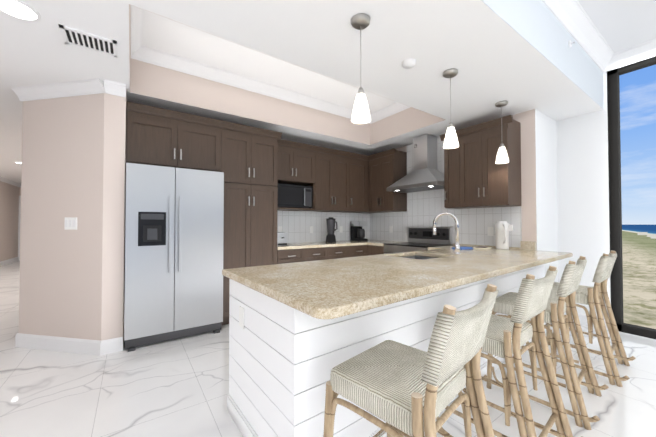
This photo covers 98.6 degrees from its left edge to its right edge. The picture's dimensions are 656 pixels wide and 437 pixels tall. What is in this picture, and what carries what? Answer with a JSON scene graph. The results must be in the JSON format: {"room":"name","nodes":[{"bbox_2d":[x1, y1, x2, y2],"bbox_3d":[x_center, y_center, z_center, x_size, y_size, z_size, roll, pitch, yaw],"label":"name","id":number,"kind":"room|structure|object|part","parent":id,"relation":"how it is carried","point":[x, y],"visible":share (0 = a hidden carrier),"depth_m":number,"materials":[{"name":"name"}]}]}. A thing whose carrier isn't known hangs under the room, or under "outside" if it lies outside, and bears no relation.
{"room":"kitchen","nodes":[
{"label":"kitchen","id":0,"kind":"room"},
{"bbox_2d":[129,8,132,92],"bbox_3d":[-1.611,-1.535,2.295,0.004,0.469,1.350,1,-1,-35],"label":"wall","id":1,"kind":"structure","parent":0,"point":[130,59],"depth_m":2.63,"materials":[{"name":"beige paint"}]},
{"bbox_2d":[0,93,349,341],"bbox_3d":[-2.332,-0.272,4.581,8.000,3.120,17.500,1,-1,-35],"label":"wall","id":2,"kind":"structure","parent":0,"point":[71,283],"depth_m":2.72,"materials":[{"name":"beige paint"}]},
{"bbox_2d":[0,257,17,265],"bbox_3d":[-7.559,1.237,5.424,0.016,0.130,9.700,1,-1,-35],"label":"baseboard","id":3,"kind":"structure","parent":2,"relation":"attached to","point":[15,259],"depth_m":8.65,"materials":[{"name":"white wood"}]},
{"bbox_2d":[18,196,20,260],"bbox_3d":[-10.011,0.285,9.591,0.740,2.170,0.084,1,-1,-35],"label":"door frame","id":4,"kind":"structure","parent":2,"relation":"attached to","point":[19,217],"depth_m":9.41,"materials":[{"name":"white"}]},
{"bbox_2d":[15,333,122,355],"bbox_3d":[-2.531,1.194,2.748,0.874,0.130,0.729,1,-1,-35],"label":"baseboard","id":5,"kind":"structure","parent":2,"relation":"attached to","point":[77,345],"depth_m":2.68,"materials":[{"name":"white wood"}]},
{"bbox_2d":[64,217,76,229],"bbox_3d":[-2.465,0.038,2.702,0.104,0.116,0.105,1,-1,-35],"label":"switch plate","id":6,"kind":"object","parent":2,"relation":"attached to","point":[70,223],"visible":1,"depth_m":2.69,"materials":[{"name":"white plastic"}]},
{"bbox_2d":[126,105,221,171],"bbox_3d":[-1.811,-0.832,3.318,0.910,0.540,0.616,1,-1,-35],"label":"upper cabinet","id":7,"kind":"object","parent":2,"relation":"attached to","point":[157,139],"depth_m":3.04,"materials":[{"name":"brown wood"}]},
{"bbox_2d":[278,143,316,185],"bbox_3d":[-0.607,-0.826,4.321,0.758,0.520,0.346,1,-1,-35],"label":"upper cabinet","id":8,"kind":"object","parent":2,"relation":"attached to","point":[296,165],"depth_m":4.23,"materials":[{"name":"brown wood"}]},
{"bbox_2d":[301,151,344,211],"bbox_3d":[0.007,-0.609,4.746,0.739,0.940,0.346,1,-1,-35],"label":"upper cabinet","id":9,"kind":"object","parent":2,"relation":"attached to","point":[329,189],"depth_m":4.56,"materials":[{"name":"brown wood"}]},
{"bbox_2d":[277,183,312,208],"bbox_3d":[-0.601,-0.344,4.302,0.690,0.344,0.328,1,-1,-35],"label":"microwave","id":10,"kind":"object","parent":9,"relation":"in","point":[294,196],"visible":0.77,"depth_m":4.21,"materials":[{"name":"black metal"}]},
{"bbox_2d":[0,0,655,186],"bbox_3d":[-2.275,-1.498,4.519,7.600,0.670,17.300,1,-1,-35],"label":"crown molding","id":11,"kind":"structure","parent":2,"relation":"attached to","point":[574,19],"depth_m":2.96,"materials":[{"name":"white"}]},
{"bbox_2d":[341,155,372,212],"bbox_3d":[0.446,-0.605,5.017,0.530,0.940,0.405,1,-1,-35],"label":"upper cabinet","id":12,"kind":"object","parent":2,"relation":"attached to","point":[358,169],"depth_m":4.92,"materials":[{"name":"brown wood"}]},
{"bbox_2d":[133,59,370,144],"bbox_3d":[-0.647,-1.510,3.811,3.320,0.469,0.004,1,-1,-35],"label":"wall","id":13,"kind":"structure","parent":0,"point":[154,81],"depth_m":3.47,"materials":[{"name":"beige paint"}]},
{"bbox_2d":[129,4,444,119],"bbox_3d":[0.151,-1.529,2.666,3.320,0.469,0.004,1,-1,-35],"label":"wall","id":14,"kind":"structure","parent":0,"point":[423,113],"depth_m":3.71,"materials":[{"name":"beige paint"}]},
{"bbox_2d":[0,261,655,436],"bbox_3d":[-2.291,1.289,4.584,8.100,0.001,17.500,1,-1,-35],"label":"floor","id":15,"kind":"structure","parent":0,"point":[178,387],"depth_m":2.04,"materials":[{"name":"stone"}]},
{"bbox_2d":[124,163,223,351],"bbox_3d":[-1.746,0.366,3.206,0.902,1.800,0.790,1,-1,-35],"label":"fridge","id":16,"kind":"object","parent":15,"relation":"on","point":[174,224],"visible":1,"depth_m":2.89,"materials":[{"name":"grey metal"}]},
{"bbox_2d":[221,125,277,324],"bbox_3d":[-1.140,0.090,3.770,0.726,2.370,0.616,1,-1,-35],"label":"tall cabinet","id":17,"kind":"object","parent":15,"relation":"on","point":[244,158],"depth_m":3.51,"materials":[{"name":"brown wood"}]},
{"bbox_2d":[227,264,545,436],"bbox_3d":[0.889,0.818,2.504,3.257,0.874,0.856,1,-1,-37],"label":"base cabinet","id":18,"kind":"object","parent":15,"relation":"on","point":[284,359],"visible":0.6,"depth_m":1.44,"materials":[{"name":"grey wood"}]},
{"bbox_2d":[222,245,572,318],"bbox_3d":[0.880,0.360,2.504,3.290,0.040,1.340,1,-1,-37],"label":"countertop","id":19,"kind":"structure","parent":18,"relation":"on","point":[329,288],"depth_m":1.64,"materials":[{"name":"beige stone"}]},
{"bbox_2d":[404,256,433,259],"bbox_3d":[0.871,0.459,2.712,0.540,0.149,0.465,1,-1,-37],"label":"sink basin","id":20,"kind":"object","parent":19,"relation":"in","point":[419,257],"visible":0.06,"depth_m":2.99,"materials":[{"name":"silver metal"}]},
{"bbox_2d":[433,212,460,254],"bbox_3d":[1.207,0.135,2.834,0.196,0.419,0.232,1,-1,-37],"label":"tap","id":21,"kind":"object","parent":19,"relation":"on","point":[457,248],"visible":1,"depth_m":2.77,"materials":[{"name":"silver metal"}]},
{"bbox_2d":[451,247,472,249],"bbox_3d":[1.626,0.344,3.405,0.251,0.020,0.160,1,-1,-37],"label":"cloth","id":22,"kind":"object","parent":19,"relation":"on","point":[462,248],"visible":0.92,"depth_m":3.36,"materials":[{"name":"blue fabric"}]},
{"bbox_2d":[473,246,491,249],"bbox_3d":[1.876,0.342,3.439,0.239,0.024,0.188,1,-1,-37],"label":"tray","id":23,"kind":"object","parent":19,"relation":"on","point":[482,247],"visible":0.88,"depth_m":3.40,"materials":[{"name":"beige"}]},
{"bbox_2d":[495,221,512,248],"bbox_3d":[2.107,0.186,3.391,0.189,0.335,0.184,1,-1,-37],"label":"water jug","id":24,"kind":"object","parent":19,"relation":"on","point":[503,229],"visible":0.98,"depth_m":3.36,"materials":[{"name":"white plastic"}]},
{"bbox_2d":[277,136,535,263],"bbox_3d":[0.689,0.002,3.739,2.234,2.545,2.762,1,-1,-35],"label":"backsplash","id":25,"kind":"structure","parent":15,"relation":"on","point":[307,232],"depth_m":4.41,"materials":[{"name":"white tile"}]},
{"bbox_2d":[277,232,287,245],"bbox_3d":[-0.704,0.273,4.038,0.160,0.182,0.280,1,-1,-35],"label":"toaster","id":26,"kind":"object","parent":25,"relation":"on","point":[282,238],"visible":0.62,"depth_m":3.94,"materials":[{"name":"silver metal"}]},
{"bbox_2d":[326,217,337,242],"bbox_3d":[0.067,0.169,4.638,0.219,0.410,0.170,1,-1,-35],"label":"blender","id":27,"kind":"object","parent":25,"relation":"on","point":[331,229],"visible":1,"depth_m":4.57,"materials":[{"name":"black plastic"}]},
{"bbox_2d":[351,221,367,240],"bbox_3d":[0.561,0.206,5.086,0.207,0.350,0.247,1,-1,-35],"label":"coffee maker","id":28,"kind":"object","parent":25,"relation":"on","point":[357,232],"visible":1,"depth_m":5.03,"materials":[{"name":"black plastic"}]},
{"bbox_2d":[323,284,498,436],"bbox_3d":[0.344,0.741,1.067,0.537,0.988,0.639,1,-1,-45],"label":"stool","id":29,"kind":"object","parent":15,"relation":"on","point":[400,389],"visible":1,"depth_m":0.99,"materials":[{"name":"fabric"}]},
{"bbox_3d":[0.283,0.631,1.129,0.430,0.088,0.385,1,-1,-45],"label":"seat","id":30,"kind":"part","parent":29,"relation":"part of","materials":[{"name":"wicker"}]},
{"bbox_2d":[384,227,452,253],"bbox_3d":[1.305,0.697,4.170,0.687,1.169,0.752,1,-1,-35],"label":"range oven","id":31,"kind":"object","parent":15,"relation":"on","point":[421,238],"visible":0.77,"depth_m":4.18,"materials":[{"name":"silver metal"}]},
{"bbox_2d":[436,266,582,436],"bbox_3d":[0.956,0.749,1.567,0.537,0.988,0.639,1,-1,-40],"label":"stool","id":32,"kind":"object","parent":15,"relation":"on","point":[506,338],"visible":0.71,"depth_m":1.40,"materials":[{"name":"wicker"}]},
{"bbox_3d":[0.901,0.639,1.635,0.430,0.088,0.385,1,-1,-40],"label":"seat","id":33,"kind":"part","parent":32,"relation":"part of","materials":[{"name":"fabric"}]},
{"bbox_2d":[483,256,608,429],"bbox_3d":[1.556,0.757,2.045,0.537,0.988,0.639,1,-1,-41],"label":"stool","id":34,"kind":"object","parent":15,"relation":"on","point":[557,309],"visible":0.67,"depth_m":1.83,"materials":[{"name":"wood"}]},
{"bbox_3d":[1.500,0.647,2.111,0.430,0.088,0.385,1,-1,-41],"label":"seat","id":35,"kind":"part","parent":34,"relation":"part of","materials":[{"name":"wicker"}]},
{"bbox_2d":[532,250,635,386],"bbox_3d":[2.211,0.764,2.482,0.537,0.988,0.639,1,-1,-39],"label":"stool","id":36,"kind":"object","parent":15,"relation":"on","point":[591,297],"visible":0.71,"depth_m":2.26,"materials":[{"name":"wood"}]},
{"bbox_3d":[2.157,0.654,2.551,0.430,0.088,0.385,1,-1,-39],"label":"seat","id":37,"kind":"part","parent":36,"relation":"part of","materials":[{"name":"fabric"}]},
{"bbox_2d":[0,0,655,183],"bbox_3d":[-2.275,-1.608,4.521,7.600,0.690,17.300,1,-1,-35],"label":"ceiling","id":38,"kind":"structure","parent":0,"point":[520,56],"depth_m":2.39,"materials":[{"name":"white paint"}]},
{"bbox_2d":[0,0,40,21],"bbox_3d":[-1.880,-1.292,1.717,0.189,0.034,0.219,1,-1,-35],"label":"recessed light","id":39,"kind":"object","parent":38,"relation":"in","point":[20,10],"depth_m":1.76,"materials":[{"name":"white glass"}]},
{"bbox_2d":[59,24,117,57],"bbox_3d":[-1.736,-1.297,2.064,0.310,0.012,0.230,1,-1,-35],"label":"ceiling vent","id":40,"kind":"object","parent":38,"relation":"in","point":[87,40],"visible":0.98,"depth_m":2.06,"materials":[{"name":"white metal"}]},
{"bbox_2d":[351,13,370,123],"bbox_3d":[0.214,-0.977,1.842,0.128,0.660,0.128,1,-1,-35],"label":"pendant light","id":41,"kind":"object","parent":38,"relation":"hanging from","point":[360,113],"visible":1,"depth_m":1.81,"materials":[{"name":"white glass"}]},
{"bbox_2d":[402,58,415,68],"bbox_3d":[0.657,-1.282,2.288,0.139,0.034,0.126,1,-1,-35],"label":"smoke detector","id":42,"kind":"object","parent":38,"relation":"in","point":[408,63],"depth_m":2.30,"materials":[{"name":"white plastic"}]},
{"bbox_2d":[443,68,458,148],"bbox_3d":[1.076,-0.966,2.473,0.128,0.660,0.128,1,-1,-35],"label":"pendant light","id":43,"kind":"object","parent":38,"relation":"hanging from","point":[451,141],"visible":1,"depth_m":2.44,"materials":[{"name":"white glass"}]},
{"bbox_2d":[495,100,508,163],"bbox_3d":[1.914,-0.956,3.103,0.128,0.660,0.128,1,-1,-35],"label":"pendant light","id":44,"kind":"object","parent":38,"relation":"hanging from","point":[502,157],"visible":1,"depth_m":3.07,"materials":[{"name":"white glass"}]},
{"bbox_2d":[369,108,443,143],"bbox_3d":[1.109,-1.504,4.191,0.004,0.469,1.350,1,-1,-35],"label":"wall","id":45,"kind":"structure","parent":0,"point":[405,121],"depth_m":4.25,"materials":[{"name":"beige paint"}]},
{"bbox_2d":[382,109,557,281],"bbox_3d":[1.887,-0.272,4.579,0.680,3.120,2.770,1,-1,-35],"label":"wall","id":46,"kind":"structure","parent":0,"point":[539,219],"depth_m":3.36,"materials":[{"name":"beige paint"}]},
{"bbox_2d":[373,151,406,212],"bbox_3d":[1.035,-0.606,4.904,0.346,0.940,0.569,1,-1,-35],"label":"upper cabinet","id":47,"kind":"object","parent":46,"relation":"attached to","point":[387,169],"depth_m":4.72,"materials":[{"name":"brown wood"}]},
{"bbox_2d":[387,134,443,192],"bbox_3d":[1.389,-0.858,4.253,0.486,0.810,0.902,1,-1,-35],"label":"range hood","id":48,"kind":"object","parent":46,"relation":"attached to","point":[425,174],"visible":0.96,"depth_m":4.21,"materials":[{"name":"silver metal"}]},
{"bbox_2d":[441,135,456,208],"bbox_3d":[1.797,-0.624,3.809,0.346,0.940,0.279,1,-1,-35],"label":"upper cabinet","id":49,"kind":"object","parent":46,"relation":"attached to","point":[448,153],"depth_m":3.78,"materials":[{"name":"brown wood"}]},
{"bbox_2d":[453,119,520,208],"bbox_3d":[1.989,-0.629,3.534,0.346,0.940,0.630,1,-1,-35],"label":"upper cabinet","id":50,"kind":"object","parent":46,"relation":"attached to","point":[476,175],"depth_m":3.37,"materials":[{"name":"brown wood"}]},
{"bbox_2d":[564,312,607,329],"bbox_3d":[3.098,1.204,3.399,0.016,0.130,0.450,1,-1,-35],"label":"baseboard","id":51,"kind":"structure","parent":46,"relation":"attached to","point":[582,317],"depth_m":3.40,"materials":[{"name":"white"}]},
{"bbox_2d":[568,40,574,47],"bbox_3d":[2.235,-1.615,2.581,0.060,0.060,0.040,1,-1,-35],"label":"sprinkler","id":52,"kind":"object","parent":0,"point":[570,43],"visible":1,"depth_m":2.58,"materials":[{"name":"white metal"}]},
{"bbox_2d":[556,72,610,318],"bbox_3d":[3.607,-0.299,2.882,0.200,3.120,7.920,1,-1,-35],"label":"wall","id":53,"kind":"structure","parent":0,"point":[582,188],"depth_m":3.42,"materials":[{"name":"white paint"}]},
{"bbox_2d":[607,56,655,339],"bbox_3d":[4.478,-0.261,1.569,0.131,3.000,4.170,1,-1,-35],"label":"window","id":54,"kind":"structure","parent":53,"relation":"in","point":[614,168],"depth_m":3.22,"materials":[{"name":"black metal"}]},
{"label":"outside","id":55,"kind":"structure","parent":0,"visible":0},
{"bbox_2d":[622,225,655,328],"bbox_3d":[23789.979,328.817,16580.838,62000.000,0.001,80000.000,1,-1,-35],"label":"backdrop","id":56,"kind":"structure","parent":55,"point":[639,277],"depth_m":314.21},
{"bbox_2d":[637,232,655,238],"bbox_3d":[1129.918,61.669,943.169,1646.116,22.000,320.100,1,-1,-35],"label":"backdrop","id":57,"kind":"object","parent":56,"relation":"on","point":[652,236],"visible":1,"depth_m":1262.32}
]}

